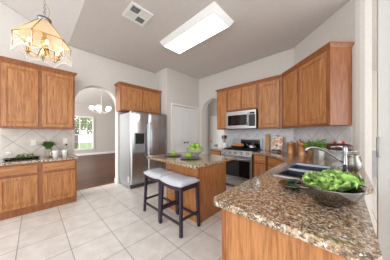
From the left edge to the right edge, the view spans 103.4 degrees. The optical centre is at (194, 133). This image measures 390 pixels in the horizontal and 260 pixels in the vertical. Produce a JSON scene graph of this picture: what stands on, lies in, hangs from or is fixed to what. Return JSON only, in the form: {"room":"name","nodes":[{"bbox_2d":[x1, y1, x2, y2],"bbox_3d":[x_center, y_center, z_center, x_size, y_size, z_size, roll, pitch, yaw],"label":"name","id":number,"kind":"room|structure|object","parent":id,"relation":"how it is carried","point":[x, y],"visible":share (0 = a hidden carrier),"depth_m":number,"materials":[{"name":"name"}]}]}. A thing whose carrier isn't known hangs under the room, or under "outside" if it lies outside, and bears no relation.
{"room":"kitchen","nodes":[
{"label":"kitchen","id":0,"kind":"room"},
{"bbox_2d":[0,0,84,44],"bbox_3d":[-0.774,-2.801,-1.113,9.580,1.662,3.720,0,0,44],"label":"vault","id":1,"kind":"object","parent":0,"point":[64,14],"visible":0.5,"depth_m":2.68,"materials":[{"name":"paint"}]},
{"bbox_2d":[10,0,71,67],"bbox_3d":[-1.818,-1.549,1.861,0.462,1.305,0.531,0,0,-22],"label":"lantern chandelier","id":2,"kind":"object","parent":1,"relation":"hanging from","point":[39,32],"visible":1,"depth_m":1.83,"materials":[{"name":"beige glass"}]},
{"bbox_2d":[0,1,154,182],"bbox_3d":[-3.369,-1.098,2.959,0.200,4.856,6.020,0,0,44],"label":"wall","id":3,"kind":"structure","parent":0,"point":[93,70],"depth_m":3.62,"materials":[{"name":"paint"}]},
{"bbox_2d":[30,140,35,145],"bbox_3d":[-3.160,0.170,3.009,0.009,0.120,0.074,0,0,44],"label":"wall outlet","id":4,"kind":"object","parent":3,"relation":"attached to","point":[32,142],"visible":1,"depth_m":3.00,"materials":[{"name":"beige plastic"}]},
{"bbox_2d":[1,128,71,158],"bbox_3d":[-3.095,0.172,3.092,0.010,0.543,0.990,0,0,44],"label":"backsplash","id":5,"kind":"structure","parent":3,"relation":"attached to","point":[14,142],"depth_m":2.99,"materials":[{"name":"beige tile"}]},
{"bbox_2d":[0,56,76,129],"bbox_3d":[-2.964,-0.686,2.966,0.356,1.173,1.062,0,0,44],"label":"upper cabinet","id":6,"kind":"object","parent":3,"relation":"attached to","point":[32,95],"visible":1,"depth_m":2.80,"materials":[{"name":"brown wood"}]},
{"bbox_2d":[114,81,161,113],"bbox_3d":[-1.574,-0.957,4.405,0.356,0.713,1.262,0,0,44],"label":"upper cabinet","id":7,"kind":"object","parent":3,"relation":"attached to","point":[129,97],"visible":0.93,"depth_m":4.17,"materials":[{"name":"brown wood"}]},
{"bbox_2d":[75,103,114,153],"bbox_3d":[-6.951,-0.270,9.624,0.150,3.200,10.700,0,0,44],"label":"wall","id":8,"kind":"structure","parent":0,"point":[104,124],"depth_m":10.27,"materials":[{"name":"paint"}]},
{"bbox_2d":[75,115,94,150],"bbox_3d":[-7.014,-0.060,9.463,0.100,2.100,1.460,0,0,44],"label":"window","id":9,"kind":"structure","parent":8,"relation":"in","point":[79,134],"depth_m":9.71,"materials":[{"name":"white paint"}]},
{"bbox_2d":[75,151,114,155],"bbox_3d":[-7.408,1.265,9.023,0.020,0.130,9.200,0,0,44],"label":"baseboard","id":10,"kind":"structure","parent":8,"relation":"attached to","point":[82,154],"depth_m":9.98,"materials":[{"name":"white paint"}]},
{"bbox_2d":[75,88,114,106],"bbox_3d":[-4.432,-1.920,7.215,7.220,0.100,10.700,0,0,44],"label":"ceiling","id":11,"kind":"structure","parent":0,"point":[91,96],"depth_m":7.89,"materials":[{"name":"white paint"}]},
{"bbox_2d":[89,90,111,113],"bbox_3d":[-3.787,-1.335,6.199,0.770,1.070,0.784,0,0,44],"label":"dining chandelier","id":12,"kind":"object","parent":11,"relation":"hanging from","point":[98,107],"visible":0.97,"depth_m":6.11,"materials":[{"name":"white glass"}]},
{"bbox_2d":[155,69,164,113],"bbox_3d":[-1.059,-0.320,4.846,0.530,3.300,0.100,0,0,44],"label":"wall","id":13,"kind":"structure","parent":0,"point":[159,76],"depth_m":4.75,"materials":[{"name":"paint"}]},
{"bbox_2d":[165,68,198,169],"bbox_3d":[-0.320,-0.320,5.163,0.100,3.300,1.580,0,0,44],"label":"wall","id":14,"kind":"structure","parent":0,"point":[180,88],"depth_m":4.85,"materials":[{"name":"paint"}]},
{"bbox_2d":[173,106,185,152],"bbox_3d":[-0.498,0.220,4.908,0.098,2.200,0.535,0,0,44],"label":"door","id":15,"kind":"structure","parent":14,"relation":"in","point":[179,142],"depth_m":4.89,"materials":[{"name":"white paint"}]},
{"bbox_2d":[171,103,197,150],"bbox_3d":[-0.305,0.190,5.101,0.028,2.280,1.210,0,0,44],"label":"trim","id":16,"kind":"structure","parent":14,"relation":"attached to","point":[172,104],"depth_m":4.68,"materials":[{"name":"white paint"}]},
{"bbox_2d":[185,108,196,151],"bbox_3d":[-0.123,0.220,5.301,0.098,2.200,0.535,0,0,44],"label":"door","id":17,"kind":"structure","parent":14,"relation":"in","point":[190,114],"depth_m":5.27,"materials":[{"name":"white paint"}]},
{"bbox_2d":[0,153,376,259],"bbox_3d":[-0.452,1.380,4.446,16.800,0.100,12.200,0,0,44],"label":"floor","id":18,"kind":"structure","parent":0,"point":[109,221],"depth_m":2.17,"materials":[{"name":"tile"}]},
{"bbox_2d":[0,159,76,220],"bbox_3d":[-2.878,0.907,2.864,0.621,0.845,1.000,0,0,44],"label":"base cabinet","id":19,"kind":"object","parent":18,"relation":"on","point":[27,188],"visible":0.89,"depth_m":2.61,"materials":[{"name":"brown wood"}]},
{"bbox_2d":[0,154,78,165],"bbox_3d":[-2.869,0.463,2.862,0.633,0.040,1.050,0,0,44],"label":"countertop","id":20,"kind":"structure","parent":19,"relation":"on","point":[69,156],"depth_m":2.67,"materials":[{"name":"stone"}]},
{"bbox_2d":[2,156,39,160],"bbox_3d":[-3.045,0.430,2.719,0.260,0.024,0.444,0,0,44],"label":"serving tray","id":21,"kind":"object","parent":20,"relation":"on","point":[35,157],"visible":0.96,"depth_m":2.68,"materials":[{"name":"black ceramic"}]},
{"bbox_2d":[15,153,35,158],"bbox_3d":[-3.007,0.383,2.745,0.140,0.093,0.280,0,0,44],"label":"greenery spray","id":22,"kind":"object","parent":21,"relation":"on","point":[18,155],"visible":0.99,"depth_m":2.72,"materials":[{"name":"green plant"}]},
{"bbox_2d":[37,141,56,156],"bbox_3d":[-2.839,0.284,2.985,0.341,0.316,0.346,0,0,44],"label":"potted grass","id":23,"kind":"object","parent":20,"relation":"on","point":[48,145],"depth_m":2.95,"materials":[{"name":"green plant"}]},
{"bbox_2d":[44,149,52,156],"bbox_3d":[-2.842,0.366,2.989,0.124,0.152,0.124,0,0,44],"label":"pot","id":24,"kind":"object","parent":23,"relation":"attached to","point":[46,151],"depth_m":2.95,"materials":[{"name":"white ceramic"}]},
{"bbox_2d":[50,150,58,156],"bbox_3d":[-2.703,0.380,2.965,0.120,0.125,0.098,0,0,-30],"label":"coffee mug","id":25,"kind":"object","parent":20,"relation":"on","point":[54,152],"visible":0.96,"depth_m":2.94,"materials":[{"name":"white ceramic"}]},
{"bbox_2d":[59,150,67,155],"bbox_3d":[-2.630,0.380,3.092,0.120,0.125,0.098,0,0,-1],"label":"coffee mug","id":26,"kind":"object","parent":20,"relation":"on","point":[64,152],"visible":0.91,"depth_m":3.06,"materials":[{"name":"white ceramic"}]},
{"bbox_2d":[120,111,166,188],"bbox_3d":[-1.397,0.383,4.269,0.799,1.895,1.042,0,0,44],"label":"refrigerator","id":27,"kind":"object","parent":18,"relation":"on","point":[142,134],"visible":0.9,"depth_m":3.91,"materials":[{"name":"grey metal"}]},
{"bbox_2d":[143,168,175,221],"bbox_3d":[-0.585,0.977,2.622,0.502,0.707,0.378,0,0,44],"label":"stool","id":28,"kind":"object","parent":18,"relation":"on","point":[152,174],"visible":0.6,"depth_m":2.56,"materials":[{"name":"grey fabric"}]},
{"bbox_2d":[144,168,175,178],"bbox_3d":[-0.585,0.664,2.622,0.490,0.082,0.360,0,0,44],"label":"cushion","id":29,"kind":"object","parent":28,"relation":"on","point":[155,173],"depth_m":2.55,"materials":[{"name":"grey fabric"}]},
{"bbox_2d":[159,173,200,238],"bbox_3d":[-0.231,0.977,2.262,0.502,0.707,0.378,0,0,44],"label":"stool","id":30,"kind":"object","parent":18,"relation":"on","point":[178,182],"visible":1,"depth_m":2.19,"materials":[{"name":"black wood"}]},
{"bbox_2d":[159,173,199,187],"bbox_3d":[-0.231,0.664,2.262,0.490,0.082,0.360,0,0,44],"label":"cushion","id":31,"kind":"object","parent":30,"relation":"on","point":[175,180],"depth_m":2.16,"materials":[{"name":"grey fabric"}]},
{"bbox_2d":[167,162,225,222],"bbox_3d":[0.022,0.894,2.813,0.804,0.872,0.744,0,0,44],"label":"kitchen island","id":32,"kind":"object","parent":18,"relation":"on","point":[212,183],"visible":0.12,"depth_m":2.46,"materials":[{"name":"brown wood"}]},
{"bbox_2d":[147,152,233,168],"bbox_3d":[-0.102,0.436,2.837,1.290,0.040,1.040,0,0,44],"label":"island countertop","id":33,"kind":"structure","parent":32,"relation":"on","point":[204,160],"depth_m":2.51,"materials":[{"name":"stone"}]},
{"bbox_2d":[180,156,199,158],"bbox_3d":[-0.086,0.405,2.615,0.344,0.022,0.344,0,0,44],"label":"dinner plate","id":34,"kind":"object","parent":33,"relation":"on","point":[181,157],"visible":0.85,"depth_m":2.64,"materials":[{"name":"grey ceramic"}]},
{"bbox_2d":[186,148,203,155],"bbox_3d":[-0.003,0.347,2.992,0.351,0.137,0.351,0,0,44],"label":"fruit bowl","id":35,"kind":"object","parent":33,"relation":"on","point":[195,152],"visible":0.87,"depth_m":2.87,"materials":[{"name":"clear glass"}]},
{"bbox_2d":[211,150,220,154],"bbox_3d":[0.781,0.894,4.455,0.370,0.872,0.641,0,0,44],"label":"base cabinet","id":36,"kind":"object","parent":18,"relation":"on","point":[213,152],"visible":0.2,"depth_m":4.22,"materials":[{"name":"brown wood"}]},
{"bbox_2d":[210,147,221,150],"bbox_3d":[0.774,0.436,4.455,0.380,0.040,0.668,0,0,44],"label":"countertop","id":37,"kind":"structure","parent":36,"relation":"on","point":[214,149],"depth_m":4.23,"materials":[{"name":"stone"}]},
{"bbox_2d":[222,142,227,148],"bbox_3d":[0.850,0.328,4.418,0.167,0.175,0.168,0,0,44],"label":"utensil crock","id":38,"kind":"object","parent":37,"relation":"on","point":[224,145],"visible":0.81,"depth_m":4.35,"materials":[{"name":"white ceramic"}]},
{"bbox_2d":[221,138,262,185],"bbox_3d":[1.199,0.710,4.002,0.830,1.160,0.728,0,0,44],"label":"gas range","id":39,"kind":"object","parent":18,"relation":"on","point":[239,170],"visible":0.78,"depth_m":3.78,"materials":[{"name":"silver metal"}]},
{"bbox_2d":[246,140,255,148],"bbox_3d":[1.433,0.266,3.903,0.193,0.206,0.208,0,0,44],"label":"tea kettle","id":40,"kind":"object","parent":39,"relation":"on","point":[250,146],"visible":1,"depth_m":3.85,"materials":[{"name":"silver metal"}]},
{"bbox_2d":[253,154,266,176],"bbox_3d":[1.643,0.894,3.631,0.285,0.872,0.641,0,0,44],"label":"base cabinet","id":41,"kind":"object","parent":18,"relation":"on","point":[259,161],"visible":0.33,"depth_m":3.40,"materials":[{"name":"brown wood"}]},
{"bbox_2d":[267,156,285,170],"bbox_3d":[1.762,0.894,2.907,0.441,0.872,0.800,0,0,-1],"label":"base cabinet","id":42,"kind":"object","parent":18,"relation":"on","point":[272,162],"visible":0.07,"depth_m":3.06,"materials":[{"name":"brown wood"}]},
{"bbox_2d":[222,209,348,259],"bbox_3d":[1.125,0.894,1.563,0.615,0.872,2.106,0,0,44],"label":"base cabinet","id":43,"kind":"object","parent":18,"relation":"on","point":[243,238],"visible":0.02,"depth_m":0.85,"materials":[{"name":"brown wood"}]},
{"bbox_2d":[214,150,381,259],"bbox_3d":[1.224,0.436,2.205,1.670,0.040,3.298,0,0,44],"label":"countertop","id":44,"kind":"structure","parent":43,"relation":"on","point":[348,232],"depth_m":0.82,"materials":[{"name":"stone"}]},
{"bbox_2d":[265,134,269,150],"bbox_3d":[1.805,0.208,3.833,0.100,0.415,0.086,0,0,44],"label":"cutting board","id":45,"kind":"object","parent":44,"relation":"on","point":[267,142],"visible":1,"depth_m":3.82,"materials":[{"name":"brown wood"}]},
{"bbox_2d":[278,180,302,189],"bbox_3d":[0.748,0.397,1.180,0.196,0.038,0.196,0,0,44],"label":"dish","id":46,"kind":"object","parent":44,"relation":"on","point":[282,182],"visible":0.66,"depth_m":1.16,"materials":[{"name":"metal"}]},
{"bbox_3d":[0.725,0.386,1.162,0.034,0.033,0.111,0,0,-2],"label":"cucumber","id":47,"kind":"object","parent":46,"relation":"in","visible":0},
{"bbox_2d":[285,179,299,182],"bbox_3d":[0.748,0.359,1.175,0.111,0.033,0.034,0,0,2],"label":"cucumber","id":48,"kind":"object","parent":47,"relation":"on","point":[287,180],"visible":0.84,"depth_m":1.16,"materials":[{"name":"green food"}]},
{"bbox_2d":[287,141,295,153],"bbox_3d":[2.056,0.282,3.292,0.171,0.268,0.171,0,0,44],"label":"copper canister","id":49,"kind":"object","parent":44,"relation":"on","point":[291,146],"visible":1,"depth_m":3.23,"materials":[{"name":"brown metal"}]},
{"bbox_2d":[297,141,307,155],"bbox_3d":[2.091,0.274,2.982,0.191,0.284,0.191,0,0,44],"label":"copper canister","id":50,"kind":"object","parent":44,"relation":"on","point":[300,145],"visible":0.75,"depth_m":2.92,"materials":[{"name":"brown metal"}]},
{"bbox_2d":[272,162,334,179],"bbox_3d":[1.273,0.507,1.758,0.460,0.197,0.950,0,0,44],"label":"sink","id":51,"kind":"object","parent":44,"relation":"in","point":[295,170],"visible":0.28,"depth_m":1.85,"materials":[{"name":"metal"}]},
{"bbox_2d":[279,168,319,177],"bbox_3d":[1.119,0.509,1.597,0.370,0.194,0.415,0,0,44],"label":"basin","id":52,"kind":"object","parent":51,"relation":"in","point":[291,172],"depth_m":1.79,"materials":[{"name":"silver metal"}]},
{"bbox_2d":[290,163,329,171],"bbox_3d":[1.427,0.509,1.918,0.370,0.194,0.415,0,0,44],"label":"basin","id":53,"kind":"object","parent":51,"relation":"in","point":[312,167],"depth_m":2.07,"materials":[{"name":"silver metal"}]},
{"bbox_2d":[304,139,315,157],"bbox_3d":[2.016,0.249,2.688,0.220,0.334,0.225,0,0,44],"label":"potted herb","id":54,"kind":"object","parent":44,"relation":"on","point":[310,143],"visible":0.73,"depth_m":2.67,"materials":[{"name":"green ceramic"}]},
{"bbox_2d":[308,149,313,157],"bbox_3d":[2.020,0.344,2.690,0.094,0.142,0.094,0,0,44],"label":"pot","id":55,"kind":"object","parent":54,"relation":"attached to","point":[310,152],"depth_m":2.66,"materials":[{"name":"brown ceramic"}]},
{"bbox_2d":[314,138,329,158],"bbox_3d":[2.086,0.241,2.547,0.232,0.350,0.247,0,0,44],"label":"potted herb","id":56,"kind":"object","parent":44,"relation":"on","point":[321,153],"visible":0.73,"depth_m":2.53,"materials":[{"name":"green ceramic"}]},
{"bbox_2d":[318,150,324,158],"bbox_3d":[2.087,0.344,2.543,0.092,0.142,0.092,0,0,44],"label":"pot","id":57,"kind":"object","parent":56,"relation":"attached to","point":[321,153],"depth_m":2.52,"materials":[{"name":"white ceramic"}]},
{"bbox_2d":[304,146,347,171],"bbox_3d":[1.441,0.270,1.699,0.373,0.293,0.221,0,0,44],"label":"kitchen faucet","id":58,"kind":"object","parent":44,"relation":"on","point":[344,148],"visible":0.79,"depth_m":1.65,"materials":[{"name":"silver metal"}]},
{"bbox_2d":[295,178,366,207],"bbox_3d":[0.793,0.355,0.909,0.314,0.121,0.305,0,0,44],"label":"mixing bowl","id":59,"kind":"object","parent":44,"relation":"on","point":[337,199],"visible":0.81,"depth_m":0.82,"materials":[{"name":"metal"}]},
{"bbox_2d":[302,171,350,191],"bbox_3d":[0.730,0.284,0.892,0.206,0.129,0.218,0,0,-14],"label":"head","id":60,"kind":"object","parent":59,"relation":"in","point":[325,181],"visible":0.87,"depth_m":0.84},
{"bbox_2d":[321,169,364,191],"bbox_3d":[0.861,0.278,0.923,0.210,0.127,0.222,0,0,44],"label":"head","id":61,"kind":"object","parent":59,"relation":"in","point":[355,180],"visible":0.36,"depth_m":0.86},
{"bbox_2d":[347,154,361,170],"bbox_3d":[1.809,0.327,1.762,0.153,0.178,0.153,0,0,44],"label":"jug","id":62,"kind":"object","parent":44,"relation":"on","point":[353,162],"visible":0.92,"depth_m":1.72,"materials":[{"name":"silver metal"}]},
{"bbox_3d":[1.925,0.216,3.604,0.208,0.403,0.219,0,0,44],"label":"book stand","id":63,"kind":"object","parent":44,"relation":"on","visible":0},
{"bbox_2d":[271,136,283,149],"bbox_3d":[1.922,0.213,3.600,0.240,0.320,0.099,0,0,44],"label":"cookbook","id":64,"kind":"object","parent":63,"relation":"on","point":[277,141],"visible":1,"depth_m":3.59,"materials":[{"name":"multicoloured paper"}]},
{"bbox_3d":[1.907,0.308,2.037,0.380,0.214,0.380,0,0,44],"label":"cake stand","id":65,"kind":"object","parent":44,"relation":"on","visible":0},
{"bbox_2d":[326,143,352,150],"bbox_3d":[1.907,0.169,2.037,0.263,0.082,0.264,0,0,44],"label":"chocolate cake","id":66,"kind":"object","parent":65,"relation":"on","point":[349,147],"visible":0.8,"depth_m":1.95,"materials":[{"name":"brown food"}]},
{"bbox_2d":[376,0,389,259],"bbox_3d":[1.802,-0.050,0.912,0.956,2.740,0.080,0,0,44],"label":"door","id":67,"kind":"structure","parent":18,"relation":"on","point":[383,6],"depth_m":1.21,"materials":[{"name":"white paint"}]},
{"bbox_2d":[205,106,207,153],"bbox_3d":[0.192,-0.320,6.494,0.100,3.300,1.050,0,0,44],"label":"wall","id":68,"kind":"structure","parent":0,"point":[206,112],"depth_m":6.75,"materials":[{"name":"paint"}]},
{"bbox_2d":[208,99,216,153],"bbox_3d":[0.987,-0.320,6.529,4.400,3.300,0.100,0,0,44],"label":"wall","id":69,"kind":"structure","parent":0,"point":[212,106],"depth_m":6.75,"materials":[{"name":"paint"}]},
{"bbox_2d":[210,116,223,153],"bbox_3d":[0.940,0.275,6.408,0.800,2.090,0.129,0,0,44],"label":"door","id":70,"kind":"structure","parent":69,"relation":"in","point":[215,135],"depth_m":6.53,"materials":[{"name":"white paint"}]},
{"bbox_2d":[68,0,376,78],"bbox_3d":[3.442,-2.020,3.295,9.580,0.100,8.480,0,0,44],"label":"ceiling","id":71,"kind":"structure","parent":0,"point":[260,29],"depth_m":2.93,"materials":[{"name":"paint"}]},
{"bbox_2d":[122,1,153,26],"bbox_3d":[-0.944,-1.961,2.543,0.380,0.018,0.360,0,0,44],"label":"ceiling vent","id":72,"kind":"object","parent":71,"relation":"in","point":[134,12],"visible":1,"depth_m":2.52,"materials":[{"name":"white metal"}]},
{"bbox_2d":[160,1,233,53],"bbox_3d":[-0.038,-1.920,2.984,1.440,0.100,0.560,0,0,44],"label":"fluorescent ceiling light","id":73,"kind":"object","parent":71,"relation":"attached to","point":[211,20],"visible":1,"depth_m":2.76,"materials":[{"name":"white plastic"}]},
{"bbox_2d":[165,13,227,53],"bbox_3d":[-0.038,-1.877,2.984,1.308,0.010,0.424,0,0,44],"label":"diffuser","id":74,"kind":"object","parent":73,"relation":"attached to","point":[211,24],"depth_m":2.85,"materials":[{"name":"white plastic"}]},
{"bbox_2d":[199,48,293,153],"bbox_3d":[1.295,-0.320,4.573,3.050,3.300,0.200,0,0,44],"label":"wall","id":75,"kind":"structure","parent":0,"point":[276,64],"depth_m":4.47,"materials":[{"name":"paint"}]},
{"bbox_2d":[215,88,233,129],"bbox_3d":[0.874,-0.717,4.578,0.406,1.173,0.356,0,0,44],"label":"upper cabinet","id":76,"kind":"object","parent":75,"relation":"attached to","point":[222,94],"visible":0.74,"depth_m":4.45,"materials":[{"name":"brown wood"}]},
{"bbox_2d":[227,80,257,111],"bbox_3d":[1.324,-0.964,4.147,0.840,0.678,0.356,0,0,44],"label":"upper cabinet","id":77,"kind":"object","parent":75,"relation":"attached to","point":[244,96],"visible":0.79,"depth_m":3.99,"materials":[{"name":"brown wood"}]},
{"bbox_2d":[226,109,257,129],"bbox_3d":[1.290,-0.364,4.112,0.820,0.482,0.455,0,0,44],"label":"microwave","id":78,"kind":"object","parent":77,"relation":"attached to","point":[245,119],"visible":0.96,"depth_m":3.93,"materials":[{"name":"silver metal"}]},
{"bbox_2d":[224,128,292,151],"bbox_3d":[1.580,0.143,4.154,1.860,0.546,0.010,0,0,44],"label":"backsplash","id":79,"kind":"structure","parent":75,"relation":"attached to","point":[287,133],"depth_m":4.00,"materials":[{"name":"tile"}]},
{"bbox_2d":[257,74,283,128],"bbox_3d":[1.822,-0.717,3.670,0.540,1.173,0.356,0,0,44],"label":"upper cabinet","id":80,"kind":"object","parent":75,"relation":"attached to","point":[270,89],"visible":0.84,"depth_m":3.54,"materials":[{"name":"brown wood"}]},
{"bbox_2d":[294,0,371,219],"bbox_3d":[2.350,-0.320,2.883,0.160,3.300,1.510,0,0,-1],"label":"wall","id":81,"kind":"structure","parent":0,"point":[352,22],"depth_m":2.17,"materials":[{"name":"paint"}]},
{"bbox_2d":[282,41,354,127],"bbox_3d":[2.089,-0.724,2.804,0.361,1.188,1.216,0,0,-1],"label":"upper cabinet","id":82,"kind":"object","parent":81,"relation":"attached to","point":[317,90],"visible":1,"depth_m":2.38,"materials":[{"name":"brown wood"}]},
{"bbox_2d":[293,125,351,160],"bbox_3d":[2.264,0.143,2.876,0.010,0.546,1.280,0,0,-1],"label":"backsplash","id":83,"kind":"structure","parent":81,"relation":"attached to","point":[331,134],"depth_m":2.63,"materials":[{"name":"tile"}]},
{"bbox_2d":[372,70,376,148],"bbox_3d":[5.803,-0.320,4.620,8.000,3.300,0.100,0,0,44],"label":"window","id":84,"kind":"structure","parent":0,"point":[374,73],"depth_m":4.78,"materials":[{"name":"beige paint"}]},
{"bbox_2d":[372,150,376,176],"bbox_3d":[5.755,0.915,4.570,8.000,0.830,0.040,0,0,44],"label":"trim","id":85,"kind":"structure","parent":84,"relation":"attached to","point":[374,158],"depth_m":4.75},
{"label":"outside","id":86,"kind":"structure","parent":0,"visible":0},
{"bbox_2d":[78,142,91,148],"bbox_3d":[-14.511,1.630,18.032,22.100,0.200,26.000,0,0,44],"label":"lawn","id":87,"kind":"structure","parent":86,"point":[82,144],"depth_m":20.49,"materials":[{"name":"green plant"}]},
{"bbox_2d":[75,117,91,148],"bbox_3d":[-9.341,-0.395,11.997,2.658,3.714,2.640,0,0,44],"label":"tree","id":88,"kind":"object","parent":87,"relation":"on","point":[84,120],"visible":0.37,"depth_m":11.94,"materials":[{"name":"green plant"}]},
{"bbox_2d":[84,118,91,133],"bbox_3d":[-9.287,-0.197,14.828,2.350,3.324,2.394,0,0,0],"label":"tree","id":89,"kind":"object","parent":87,"relation":"on","point":[90,123],"visible":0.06,"depth_m":14.31,"materials":[{"name":"green plant"}]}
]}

